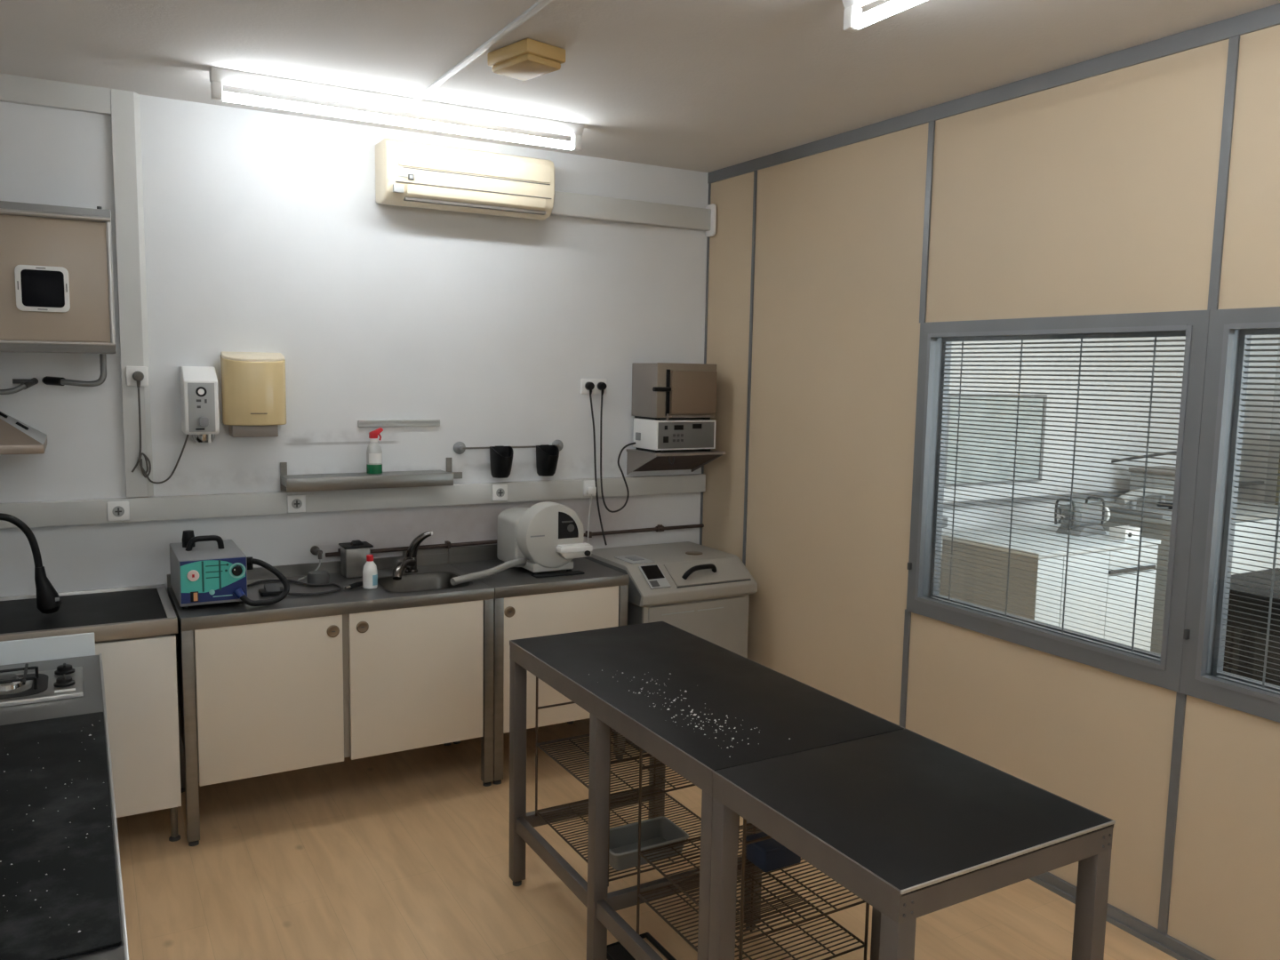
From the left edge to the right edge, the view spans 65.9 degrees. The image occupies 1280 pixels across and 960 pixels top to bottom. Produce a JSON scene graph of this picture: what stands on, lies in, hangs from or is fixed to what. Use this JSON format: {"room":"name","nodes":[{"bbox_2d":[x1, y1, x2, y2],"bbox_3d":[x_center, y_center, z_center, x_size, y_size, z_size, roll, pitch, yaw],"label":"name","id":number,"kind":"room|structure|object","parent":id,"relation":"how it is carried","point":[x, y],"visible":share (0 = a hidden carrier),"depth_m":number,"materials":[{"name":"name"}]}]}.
{"room":"laboratory","nodes":[
{"label":"laboratory","id":0,"kind":"room"},
{"bbox_2d":[0,94,1279,597],"bbox_3d":[1.121,-0.247,5.888,9.550,2.860,0.100,-3,7,-30],"label":"wall","id":1,"kind":"structure","parent":0,"point":[265,232],"depth_m":4.43,"materials":[{"name":"paint"}]},
{"bbox_2d":[0,411,47,454],"bbox_3d":[-2.470,-0.275,3.501,0.607,0.343,0.460,-3,7,-30],"label":"extractor hood","id":2,"kind":"object","parent":1,"relation":"attached to","point":[16,436],"visible":1,"depth_m":3.48,"materials":[{"name":"silver metal"}]},
{"bbox_2d":[0,72,111,115],"bbox_3d":[-2.473,-1.453,3.608,0.947,0.095,0.030,-3,7,-30],"label":"trim","id":3,"kind":"structure","parent":1,"relation":"attached to","point":[13,89],"depth_m":3.74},
{"bbox_2d":[0,200,116,353],"bbox_3d":[-2.222,-0.748,3.654,0.474,0.547,0.326,-3,7,-30],"label":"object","id":4,"kind":"object","parent":1,"relation":"attached to","point":[57,284],"visible":1,"depth_m":3.56,"materials":[{"name":"beige"}]},
{"bbox_2d":[0,377,38,394],"bbox_3d":[-2.371,-0.402,3.720,0.083,0.160,0.220,5,7,31],"label":"hose","id":5,"kind":"object","parent":4,"relation":"attached to","point":[25,383],"visible":1,"depth_m":3.73,"materials":[{"name":"grey"}]},
{"bbox_2d":[41,353,106,386],"bbox_3d":[-2.201,-0.425,3.816,0.243,0.129,0.080,1,6,-4],"label":"hose","id":6,"kind":"object","parent":4,"relation":"attached to","point":[48,380],"visible":1,"depth_m":3.82,"materials":[{"name":"grey"}]},
{"bbox_2d":[110,88,153,497],"bbox_3d":[-2.030,-0.727,3.950,0.102,1.598,0.030,-3,7,-30],"label":"cable trunking","id":7,"kind":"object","parent":1,"relation":"attached to","point":[125,115],"depth_m":3.93,"materials":[{"name":"white plastic"}]},
{"bbox_2d":[125,366,148,385],"bbox_3d":[-2.022,-0.417,3.967,0.080,0.080,0.012,-3,7,-30],"label":"wall socket","id":8,"kind":"object","parent":1,"relation":"attached to","point":[129,370],"visible":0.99,"depth_m":3.96,"materials":[{"name":"white plastic"}]},
{"bbox_2d":[179,366,219,442],"bbox_3d":[-1.805,-0.310,4.048,0.130,0.310,0.170,-3,7,-30],"label":"wall dispenser","id":9,"kind":"object","parent":1,"relation":"attached to","point":[199,388],"visible":1,"depth_m":4.00,"materials":[{"name":"white plastic"}]},
{"bbox_2d":[131,387,188,483],"bbox_3d":[-1.956,-0.178,4.023,0.219,0.393,0.040,-3,7,-30],"label":"power cable","id":10,"kind":"object","parent":9,"relation":"attached to","point":[146,474],"visible":0.99,"depth_m":4.00,"materials":[{"name":"grey plastic"}]},
{"bbox_2d":[132,370,143,387],"bbox_3d":[-2.007,-0.402,3.948,0.041,0.067,0.036,-3,7,-30],"label":"plug","id":11,"kind":"object","parent":10,"relation":"on","point":[138,376],"visible":1,"depth_m":3.94,"materials":[{"name":"grey plastic"}]},
{"bbox_2d":[196,399,207,407],"bbox_3d":[-1.771,-0.308,3.988,0.039,0.036,0.002,-3,7,-30],"label":"print","id":12,"kind":"object","parent":9,"relation":"attached to","point":[200,403],"depth_m":3.99,"materials":[{"name":"grey paper"}]},
{"bbox_2d":[220,351,286,437],"bbox_3d":[-1.619,-0.360,4.150,0.252,0.354,0.166,-3,7,-30],"label":"dispenser","id":13,"kind":"object","parent":1,"relation":"attached to","point":[253,393],"visible":1,"depth_m":4.09,"materials":[{"name":"beige plastic"}]},
{"bbox_2d":[167,547,448,586],"bbox_3d":[-1.448,0.385,4.425,1.217,0.074,0.015,-3,7,-30],"label":"backsplash","id":14,"kind":"structure","parent":1,"relation":"attached to","point":[431,556],"depth_m":4.45,"materials":[{"name":"silver metal"}]},
{"bbox_2d":[297,545,322,580],"bbox_3d":[-1.440,0.364,4.340,0.067,0.120,0.191,1,6,-1],"label":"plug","id":15,"kind":"object","parent":1,"relation":"attached to","point":[315,549],"visible":0.88,"depth_m":4.37,"materials":[{"name":"grey paint"}]},
{"bbox_2d":[0,473,705,528],"bbox_3d":[-1.281,0.086,4.465,3.744,0.095,0.050,-3,7,-30],"label":"cable trunking","id":16,"kind":"object","parent":1,"relation":"attached to","point":[73,512],"visible":0.92,"depth_m":4.38,"materials":[{"name":"white plastic"}]},
{"bbox_2d":[106,501,129,521],"bbox_3d":[-2.096,0.126,3.966,0.080,0.080,0.016,-3,7,-30],"label":"wall socket","id":17,"kind":"object","parent":16,"relation":"attached to","point":[116,510],"visible":1,"depth_m":3.96,"materials":[{"name":"white plastic"}]},
{"bbox_2d":[287,494,305,512],"bbox_3d":[-1.498,0.103,4.305,0.080,0.080,0.016,-3,7,-30],"label":"wall socket","id":18,"kind":"object","parent":16,"relation":"attached to","point":[296,503],"visible":1,"depth_m":4.30,"materials":[{"name":"grey plastic"}]},
{"bbox_2d":[492,484,507,501],"bbox_3d":[-0.677,0.061,4.771,0.080,0.080,0.016,-3,7,-30],"label":"wall socket","id":19,"kind":"object","parent":16,"relation":"attached to","point":[500,492],"visible":1,"depth_m":4.76,"materials":[{"name":"grey plastic"}]},
{"bbox_2d":[583,480,597,495],"bbox_3d":[-0.253,0.041,5.013,0.080,0.080,0.012,-3,7,-30],"label":"wall socket","id":20,"kind":"object","parent":16,"relation":"attached to","point":[588,483],"visible":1,"depth_m":5.00,"materials":[{"name":"white plastic"}]},
{"bbox_2d":[585,486,596,543],"bbox_3d":[-0.254,0.194,5.015,0.050,0.325,0.045,-3,7,-30],"label":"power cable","id":21,"kind":"object","parent":20,"relation":"attached to","point":[589,490],"visible":0.89,"depth_m":4.99,"materials":[{"name":"white plastic"}]},
{"bbox_2d":[589,394,607,545],"bbox_3d":[-0.211,-0.047,5.026,0.102,0.775,0.031,0,6,-12],"label":"power cable","id":22,"kind":"object","parent":16,"relation":"attached to","point":[590,397],"visible":1,"depth_m":5.01,"materials":[{"name":"grey plastic"}]},
{"bbox_2d":[280,457,462,492],"bbox_3d":[-1.174,-0.020,4.443,0.828,0.130,0.172,-3,7,-30],"label":"wall shelf","id":23,"kind":"object","parent":1,"relation":"attached to","point":[417,478],"visible":1,"depth_m":4.35,"materials":[{"name":"silver metal"}]},
{"bbox_2d":[366,427,383,474],"bbox_3d":[-1.189,-0.130,4.422,0.074,0.207,0.070,-3,7,-30],"label":"spray bottle","id":24,"kind":"object","parent":23,"relation":"on","point":[373,452],"visible":1,"depth_m":4.40,"materials":[{"name":"white plastic"}]},
{"bbox_2d":[357,419,439,427],"bbox_3d":[-1.105,-0.261,4.543,0.381,0.032,0.016,-3,7,-30],"label":"wall strip","id":25,"kind":"object","parent":1,"relation":"attached to","point":[379,422],"visible":1,"depth_m":4.54,"materials":[{"name":"grey"}]},
{"bbox_2d":[375,138,554,220],"bbox_3d":[-0.784,-1.356,4.484,0.790,0.269,0.205,-3,7,-30],"label":"air conditioner","id":26,"kind":"object","parent":1,"relation":"attached to","point":[408,173],"visible":1,"depth_m":4.38,"materials":[{"name":"beige plastic"}]},
{"bbox_2d":[448,544,498,563],"bbox_3d":[-0.634,0.349,4.887,0.653,0.074,0.015,-3,7,-30],"label":"backsplash","id":27,"kind":"structure","parent":1,"relation":"attached to","point":[480,552],"depth_m":4.78,"materials":[{"name":"silver metal"}]},
{"bbox_2d":[453,440,563,454],"bbox_3d":[-0.629,-0.161,4.815,0.573,0.060,0.040,-3,7,-30],"label":"wall rail","id":28,"kind":"object","parent":1,"relation":"attached to","point":[459,447],"visible":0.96,"depth_m":4.71,"materials":[{"name":"silver metal"}]},
{"bbox_2d":[489,445,513,478],"bbox_3d":[-0.655,-0.085,4.732,0.104,0.151,0.118,-3,7,-30],"label":"cup","id":29,"kind":"object","parent":28,"relation":"hanging from","point":[500,456],"visible":1,"depth_m":4.72,"materials":[{"name":"black plastic"}]},
{"bbox_2d":[536,444,559,476],"bbox_3d":[-0.447,-0.094,4.851,0.104,0.151,0.118,-3,7,-30],"label":"cup","id":30,"kind":"object","parent":28,"relation":"hanging from","point":[547,455],"visible":1,"depth_m":4.84,"materials":[{"name":"black plastic"}]},
{"bbox_2d":[325,523,703,557],"bbox_3d":[-0.532,0.322,4.917,2.015,0.110,0.060,-3,7,-30],"label":"pipe","id":31,"kind":"object","parent":1,"relation":"attached to","point":[447,544],"visible":0.72,"depth_m":4.78,"materials":[{"name":"grey"}]},
{"bbox_2d":[580,378,606,394],"bbox_3d":[-0.236,-0.475,5.017,0.144,0.078,0.014,-3,7,-30],"label":"double socket","id":32,"kind":"object","parent":1,"relation":"attached to","point":[583,390],"visible":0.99,"depth_m":5.01,"materials":[{"name":"white plastic"}]},
{"bbox_2d":[550,191,716,236],"bbox_3d":[-0.043,-1.353,4.980,0.984,0.165,0.084,-3,7,-30],"label":"pipe cover","id":33,"kind":"object","parent":1,"relation":"attached to","point":[565,204],"visible":0.94,"depth_m":4.98,"materials":[{"name":"white plastic"}]},
{"bbox_2d":[626,448,725,474],"bbox_3d":[0.184,-0.086,5.133,0.415,0.134,0.309,-3,7,-30],"label":"wall shelf","id":34,"kind":"object","parent":1,"relation":"attached to","point":[636,460],"visible":0.89,"depth_m":5.10,"materials":[{"name":"grey metal"}]},
{"bbox_2d":[632,417,716,452],"bbox_3d":[0.176,-0.234,5.114,0.367,0.162,0.245,-3,7,-30],"label":"control box","id":35,"kind":"object","parent":34,"relation":"on","point":[652,436],"visible":0.99,"depth_m":5.02,"materials":[{"name":"white plastic"}]},
{"bbox_2d":[600,394,635,512],"bbox_3d":[-0.115,-0.136,5.063,0.212,0.604,0.064,-2,7,-27],"label":"power cable","id":36,"kind":"object","parent":35,"relation":"attached to","point":[601,414],"visible":1,"depth_m":5.02,"materials":[{"name":"grey plastic"}]},
{"bbox_2d":[631,362,717,420],"bbox_3d":[0.167,-0.455,5.067,0.402,0.286,0.321,-3,7,-30],"label":"furnace","id":37,"kind":"object","parent":35,"relation":"on","point":[667,390],"visible":1,"depth_m":4.97,"materials":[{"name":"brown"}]},
{"bbox_2d":[944,394,1047,487],"bbox_3d":[2.348,-0.269,6.518,0.945,0.590,0.020,-3,7,-30],"label":"board","id":38,"kind":"object","parent":1,"relation":"attached to","point":[950,396],"visible":0.53,"depth_m":6.51,"materials":[{"name":"grey"}]},
{"bbox_2d":[943,480,1264,507],"bbox_3d":[2.777,0.126,6.800,5.400,0.030,0.040,-3,7,-30],"label":"strip","id":39,"kind":"object","parent":1,"relation":"attached to","point":[1260,482],"visible":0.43,"depth_m":6.76,"materials":[{"name":"grey"}]},
{"bbox_2d":[1111,450,1176,463],"bbox_3d":[3.751,-0.189,6.983,0.743,0.180,0.138,4,7,22],"label":"shelf","id":40,"kind":"object","parent":1,"relation":"attached to","point":[1174,452],"visible":0.38,"depth_m":7.00,"materials":[{"name":"grey metal"}]},
{"bbox_2d":[0,0,1279,172],"bbox_3d":[2.804,-1.369,2.835,9.550,0.100,6.800,-3,7,-30],"label":"ceiling","id":41,"kind":"structure","parent":0,"point":[698,85],"depth_m":3.29,"materials":[{"name":"paint"}]},
{"bbox_2d":[208,66,583,151],"bbox_3d":[-0.901,-1.451,3.913,1.480,0.106,0.068,-3,7,-30],"label":"fluorescent light","id":42,"kind":"object","parent":41,"relation":"attached to","point":[219,76],"visible":1,"depth_m":3.84,"materials":[{"name":"white plastic"}]},
{"bbox_2d":[415,0,552,100],"bbox_3d":[-0.372,-1.389,2.994,0.024,0.012,2.020,-3,7,-30],"label":"cable conduit","id":43,"kind":"object","parent":41,"relation":"attached to","point":[540,4],"visible":1,"depth_m":3.21,"materials":[{"name":"white plastic"}]},
{"bbox_2d":[487,38,565,80],"bbox_3d":[-0.378,-1.392,3.280,0.160,0.067,0.224,-5,9,-43],"label":"ceiling box","id":44,"kind":"object","parent":41,"relation":"attached to","point":[527,59],"visible":1,"depth_m":3.23,"materials":[{"name":"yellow plastic"}]},
{"bbox_2d":[841,0,927,32],"bbox_3d":[0.953,-1.216,2.083,0.068,0.106,1.520,-3,7,-30],"label":"fluorescent light","id":45,"kind":"object","parent":41,"relation":"attached to","point":[854,20],"visible":1,"depth_m":2.66,"materials":[{"name":"white plastic"}]},
{"bbox_2d":[116,718,1176,959],"bbox_3d":[2.750,1.573,3.159,9.550,0.100,6.800,-3,7,-30],"label":"floor","id":46,"kind":"structure","parent":0,"point":[400,855],"depth_m":3.47,"materials":[{"name":"laminate"}]},
{"bbox_2d":[0,653,129,959],"bbox_3d":[-1.471,1.126,1.921,0.823,0.904,2.330,-3,7,-30],"label":"bench","id":47,"kind":"object","parent":46,"relation":"on","point":[93,700],"visible":0.18,"depth_m":2.58,"materials":[{"name":"silver metal"}]},
{"bbox_2d":[0,663,83,707],"bbox_3d":[-1.837,0.564,2.661,0.583,0.044,0.284,-3,7,-30],"label":"gas hob","id":48,"kind":"object","parent":47,"relation":"on","point":[65,682],"visible":1,"depth_m":2.72,"materials":[{"name":"silver metal"}]},
{"bbox_2d":[0,632,95,665],"bbox_3d":[-2.056,0.972,2.931,0.798,0.968,0.018,-3,7,-30],"label":"panel","id":49,"kind":"object","parent":47,"relation":"on","point":[40,649],"visible":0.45,"depth_m":3.01,"materials":[{"name":"white metal"}]},
{"bbox_2d":[0,712,121,959],"bbox_3d":[-1.435,0.679,1.863,0.767,0.006,1.177,-3,7,-30],"label":"rubber mat","id":50,"kind":"object","parent":47,"relation":"on","point":[74,762],"visible":1,"depth_m":1.86,"materials":[{"name":"black rubber"}]},
{"bbox_2d":[0,584,181,841],"bbox_3d":[-2.314,0.928,3.649,1.076,0.889,0.611,-3,7,-30],"label":"base cabinet","id":51,"kind":"object","parent":46,"relation":"on","point":[132,627],"depth_m":3.59,"materials":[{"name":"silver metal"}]},
{"bbox_2d":[0,512,62,614],"bbox_3d":[-2.358,0.312,3.488,0.532,0.391,0.140,-3,7,-30],"label":"gooseneck arm","id":52,"kind":"object","parent":51,"relation":"on","point":[48,600],"visible":1,"depth_m":3.59},
{"bbox_2d":[0,588,167,633],"bbox_3d":[-2.323,0.520,3.601,1.046,0.045,0.562,-3,7,-30],"label":"countertop","id":53,"kind":"structure","parent":51,"relation":"on","point":[20,615],"depth_m":3.69,"materials":[{"name":"black stone"}]},
{"bbox_2d":[167,547,494,846],"bbox_3d":[-1.308,0.852,4.214,1.217,0.952,0.615,-3,7,-30],"label":"sink","id":54,"kind":"object","parent":46,"relation":"on","point":[294,682],"visible":0.91,"depth_m":3.94,"materials":[{"name":"beige wood"}]},
{"bbox_2d":[169,529,289,608],"bbox_3d":[-1.650,0.340,3.965,0.396,0.258,0.481,-3,7,-30],"label":"portable machine","id":55,"kind":"object","parent":54,"relation":"on","point":[206,569],"visible":1,"depth_m":3.80,"materials":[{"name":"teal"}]},
{"bbox_2d":[190,591,198,602],"bbox_3d":[-1.691,0.443,3.745,0.028,0.040,0.006,-3,7,-30],"label":"switch","id":56,"kind":"object","parent":55,"relation":"attached to","point":[194,595],"depth_m":3.74,"materials":[{"name":"orange plastic"}]},
{"bbox_2d":[258,583,283,596],"bbox_3d":[-1.502,0.446,4.029,0.095,0.039,0.080,-3,7,-30],"label":"switch","id":57,"kind":"object","parent":54,"relation":"on","point":[272,588],"visible":0.87,"depth_m":4.01,"materials":[{"name":"black plastic"}]},
{"bbox_2d":[247,579,341,595],"bbox_3d":[-1.453,0.439,4.126,0.408,0.034,0.235,3,6,14],"label":"power cable","id":58,"kind":"object","parent":54,"relation":"on","point":[263,580],"visible":0.8,"depth_m":4.18,"materials":[{"name":"grey plastic"}]},
{"bbox_2d":[307,570,329,583],"bbox_3d":[-1.386,0.419,4.254,0.092,0.046,0.092,-3,7,-30],"label":"transformer","id":59,"kind":"object","parent":54,"relation":"on","point":[314,577],"visible":0.98,"depth_m":4.22,"materials":[{"name":"grey plastic"}]},
{"bbox_2d":[167,563,491,622],"bbox_3d":[-1.301,0.464,4.172,1.217,0.020,0.608,-3,7,-30],"label":"countertop","id":60,"kind":"structure","parent":54,"relation":"on","point":[356,594],"depth_m":4.06,"materials":[{"name":"silver metal"}]},
{"bbox_2d":[392,531,432,580],"bbox_3d":[-1.052,0.336,4.431,0.124,0.193,0.241,5,7,29],"label":"tap","id":61,"kind":"object","parent":60,"relation":"on","point":[409,563],"visible":1,"depth_m":4.47,"materials":[{"name":"silver metal"}]},
{"bbox_2d":[338,539,373,578],"bbox_3d":[-1.267,0.349,4.405,0.125,0.158,0.122,-3,7,-30],"label":"steel canister","id":62,"kind":"object","parent":54,"relation":"on","point":[353,554],"visible":0.93,"depth_m":4.36,"materials":[{"name":"silver metal"}]},
{"bbox_2d":[362,554,377,589],"bbox_3d":[-1.139,0.386,4.166,0.061,0.141,0.061,-3,7,-30],"label":"bottle","id":63,"kind":"object","parent":54,"relation":"on","point":[370,572],"visible":1,"depth_m":4.15,"materials":[{"name":"white plastic"}]},
{"bbox_2d":[377,571,472,592],"bbox_3d":[-0.949,0.521,4.314,0.384,0.158,0.354,-3,7,-30],"label":"basin","id":64,"kind":"object","parent":54,"relation":"in","point":[429,581],"depth_m":4.44,"materials":[{"name":"silver metal"}]},
{"bbox_2d":[448,544,628,784],"bbox_3d":[-0.493,0.817,4.676,0.653,0.952,0.615,-3,7,-30],"label":"base cabinet","id":65,"kind":"object","parent":46,"relation":"on","point":[525,605],"depth_m":4.39,"materials":[{"name":"beige wood"}]},
{"bbox_2d":[450,501,592,585],"bbox_3d":[-0.604,0.263,4.546,0.671,0.323,0.416,-3,7,-30],"label":"plaster trimmer","id":66,"kind":"object","parent":65,"relation":"on","point":[546,536],"visible":1,"depth_m":4.51,"materials":[{"name":"white plastic"}]},
{"bbox_2d":[555,542,592,559],"bbox_3d":[-0.299,0.327,4.527,0.164,0.061,0.068,-3,7,-30],"label":"tray","id":67,"kind":"object","parent":66,"relation":"on","point":[564,550],"depth_m":4.51,"materials":[{"name":"white plastic"}]},
{"bbox_2d":[448,557,625,587],"bbox_3d":[-0.487,0.428,4.634,0.653,0.020,0.608,-3,7,-30],"label":"countertop","id":68,"kind":"structure","parent":65,"relation":"on","point":[514,576],"depth_m":4.55,"materials":[{"name":"silver metal"}]},
{"bbox_2d":[606,932,676,959],"bbox_3d":[0.094,1.494,2.885,0.187,0.018,0.575,-3,7,-30],"label":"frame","id":69,"kind":"object","parent":46,"relation":"on","point":[615,951],"visible":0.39,"depth_m":3.07,"materials":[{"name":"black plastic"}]},
{"bbox_2d":[584,541,757,751],"bbox_3d":[0.134,0.819,5.002,0.652,0.900,0.635,-3,7,-30],"label":"machine","id":70,"kind":"object","parent":46,"relation":"on","point":[704,592],"visible":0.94,"depth_m":4.77,"materials":[{"name":"grey"}]},
{"bbox_2d":[590,541,757,607],"bbox_3d":[0.141,0.462,4.963,0.650,0.167,0.635,-3,7,-30],"label":"lid","id":71,"kind":"object","parent":70,"relation":"attached to","point":[685,573],"depth_m":4.77,"materials":[{"name":"white plastic"}]},
{"bbox_2d":[509,621,905,959],"bbox_3d":[0.120,1.042,3.058,0.618,0.880,1.254,-3,7,-30],"label":"worktable","id":72,"kind":"object","parent":46,"relation":"on","point":[751,694],"visible":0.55,"depth_m":2.90,"materials":[{"name":"grey paint"}]},
{"bbox_2d":[535,676,739,886],"bbox_3d":[-0.018,0.916,3.311,0.489,0.558,0.544,-3,7,-30],"label":"wire rack","id":73,"kind":"object","parent":72,"relation":"attached to","point":[653,787],"visible":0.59,"depth_m":3.35,"materials":[{"name":"brown"}]},
{"bbox_2d":[608,816,688,870],"bbox_3d":[0.002,1.161,3.149,0.277,0.064,0.167,-3,7,-30],"label":"plastic tray","id":74,"kind":"object","parent":73,"relation":"on","point":[659,831],"visible":0.73,"depth_m":3.19,"materials":[{"name":"grey plastic"}]},
{"bbox_2d":[588,669,790,757],"bbox_3d":[0.121,0.628,2.778,0.255,0.004,0.760,-3,7,-30],"label":"crumbs","id":75,"kind":"object","parent":72,"relation":"on","point":[602,669],"visible":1,"depth_m":2.67,"materials":[{"name":"grey food"}]},
{"bbox_2d":[636,747,869,959],"bbox_3d":[0.310,1.096,2.811,0.432,0.794,0.529,-3,7,-30],"label":"wire rack","id":76,"kind":"object","parent":46,"relation":"on","point":[751,876],"visible":0.62,"depth_m":2.77,"materials":[{"name":"brown"}]},
{"bbox_2d":[745,832,800,871],"bbox_3d":[0.391,1.081,2.887,0.136,0.070,0.101,-3,7,-30],"label":"storage box","id":77,"kind":"object","parent":76,"relation":"on","point":[768,855],"visible":0.56,"depth_m":2.85,"materials":[{"name":"blue"}]},
{"bbox_2d":[708,728,1115,959],"bbox_3d":[0.582,1.139,2.251,0.618,0.881,0.611,-3,7,-30],"label":"worktable","id":78,"kind":"object","parent":46,"relation":"on","point":[913,825],"visible":1,"depth_m":2.11,"materials":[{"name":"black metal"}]},
{"bbox_2d":[939,523,1160,651],"bbox_3d":[2.519,0.769,6.108,1.120,0.842,0.714,-3,7,-30],"label":"base cabinet","id":79,"kind":"object","parent":46,"relation":"on","point":[1145,544],"visible":0.41,"depth_m":5.83,"materials":[{"name":"white"}]},
{"bbox_2d":[942,523,1160,558],"bbox_3d":[2.526,0.364,6.065,1.120,0.027,0.710,-3,7,-30],"label":"countertop","id":80,"kind":"structure","parent":79,"relation":"on","point":[1046,527],"depth_m":5.92,"materials":[{"name":"white"}]},
{"bbox_2d":[1054,496,1110,536],"bbox_3d":[2.787,0.224,6.223,0.440,0.226,0.172,-3,7,-30],"label":"machine","id":81,"kind":"object","parent":80,"relation":"on","point":[1097,512],"visible":0.82,"depth_m":6.17,"materials":[{"name":"grey"}]},
{"bbox_2d":[1108,525,1140,541],"bbox_3d":[2.969,0.320,6.079,0.206,0.074,0.202,-3,7,-30],"label":"control box","id":82,"kind":"object","parent":80,"relation":"on","point":[1113,529],"visible":0.77,"depth_m":5.99,"materials":[{"name":"white plastic"}]},
{"bbox_2d":[1059,500,1279,654],"bbox_3d":[3.806,0.653,6.955,1.540,0.935,0.860,-3,7,-30],"label":"bench","id":83,"kind":"object","parent":46,"relation":"on","point":[1244,507],"visible":0.2,"depth_m":6.53,"materials":[{"name":"grey"}]},
{"bbox_2d":[1108,487,1174,518],"bbox_3d":[3.398,0.137,6.543,0.544,0.164,0.400,-3,7,-30],"label":"apparatus","id":84,"kind":"object","parent":83,"relation":"on","point":[1150,490],"visible":0.64,"depth_m":6.51,"materials":[{"name":"grey"}]},
{"bbox_2d":[1128,465,1175,504],"bbox_3d":[3.755,0.049,6.998,0.420,0.254,0.370,-3,7,-30],"label":"machine","id":85,"kind":"object","parent":83,"relation":"on","point":[1156,470],"visible":0.34,"depth_m":6.91,"materials":[{"name":"grey"}]},
{"bbox_2d":[1059,500,1278,525],"bbox_3d":[3.814,0.206,6.906,1.540,0.035,0.860,-3,7,-30],"label":"countertop","id":86,"kind":"structure","parent":83,"relation":"on","point":[1252,508],"depth_m":6.66,"materials":[{"name":"grey"}]},
{"bbox_2d":[1223,568,1279,686],"bbox_3d":[3.122,1.019,3.271,0.670,0.990,2.360,-3,7,-30],"label":"base cabinet","id":87,"kind":"object","parent":46,"relation":"on","point":[1268,571],"visible":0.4,"depth_m":3.88,"materials":[{"name":"black plastic"}]},
{"bbox_2d":[702,24,1279,959],"bbox_3d":[2.008,0.138,2.561,0.072,2.765,6.600,-3,7,-30],"label":"wall","id":88,"kind":"structure","parent":0,"point":[1096,195],"depth_m":3.70,"materials":[{"name":"beige laminate"}]},
{"bbox_2d":[699,183,711,544],"bbox_3d":[0.345,-0.203,5.383,0.008,2.755,0.012,-3,7,-30],"label":"trim","id":89,"kind":"structure","parent":88,"relation":"attached to","point":[709,184],"depth_m":5.31,"materials":[{"name":"grey metal"}]},
{"bbox_2d":[742,170,757,566],"bbox_3d":[0.582,-0.162,5.050,0.088,2.755,0.018,-3,7,-30],"label":"trim","id":90,"kind":"structure","parent":88,"relation":"attached to","point":[755,172],"depth_m":4.98,"materials":[{"name":"grey metal"}]},
{"bbox_2d":[899,120,935,727],"bbox_3d":[1.157,-0.041,4.047,0.088,2.755,0.028,-3,7,-30],"label":"trim","id":91,"kind":"structure","parent":88,"relation":"attached to","point":[932,124],"depth_m":3.94,"materials":[{"name":"grey metal"}]},
{"bbox_2d":[707,3,1279,183],"bbox_3d":[2.033,-1.258,2.407,0.096,0.055,6.600,-3,7,-30],"label":"trim","id":92,"kind":"structure","parent":88,"relation":"attached to","point":[1269,16],"depth_m":3.44,"materials":[{"name":"grey metal"}]},
{"bbox_2d":[906,309,1209,692],"bbox_3d":[1.443,0.014,3.537,0.127,1.177,1.168,-3,7,-30],"label":"window","id":93,"kind":"structure","parent":88,"relation":"in","point":[1165,674],"depth_m":3.44,"materials":[{"name":"grey metal"}]},
{"bbox_2d":[929,330,1186,662],"bbox_3d":[1.455,0.009,3.527,0.030,1.072,1.030,-3,7,-30],"label":"blind","id":94,"kind":"object","parent":93,"relation":"attached to","point":[1175,333],"visible":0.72,"depth_m":3.46,"materials":[{"name":"grey metal"}]},
{"bbox_2d":[1028,872,1215,959],"bbox_3d":[1.982,1.532,2.714,0.120,0.050,6.600,-3,7,-30],"label":"trim","id":95,"kind":"structure","parent":88,"relation":"attached to","point":[1172,947],"depth_m":3.23,"materials":[{"name":"grey metal"}]},
{"bbox_2d":[1157,35,1239,935],"bbox_3d":[1.736,0.081,3.035,0.088,2.755,0.028,-3,7,-30],"label":"trim","id":96,"kind":"structure","parent":88,"relation":"attached to","point":[1234,43],"depth_m":2.94,"materials":[{"name":"grey metal"}]},
{"bbox_2d":[1179,306,1279,722],"bbox_3d":[2.020,0.136,2.529,0.127,1.177,1.166,-3,7,-30],"label":"window","id":97,"kind":"structure","parent":88,"relation":"in","point":[1225,369],"depth_m":2.97,"materials":[{"name":"grey metal"}]},
{"bbox_2d":[1216,328,1279,695],"bbox_3d":[2.032,0.131,2.520,0.030,1.072,1.028,-3,7,-30],"label":"blind","id":98,"kind":"object","parent":97,"relation":"attached to","point":[1274,331],"visible":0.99,"depth_m":2.89,"materials":[{"name":"grey metal"}]},
{"bbox_2d":[1264,334,1279,504],"bbox_3d":[6.883,-0.079,5.327,0.100,2.860,6.600,-3,7,-30],"label":"wall","id":99,"kind":"structure","parent":0,"point":[1275,437],"depth_m":8.13,"materials":[{"name":"paint"}]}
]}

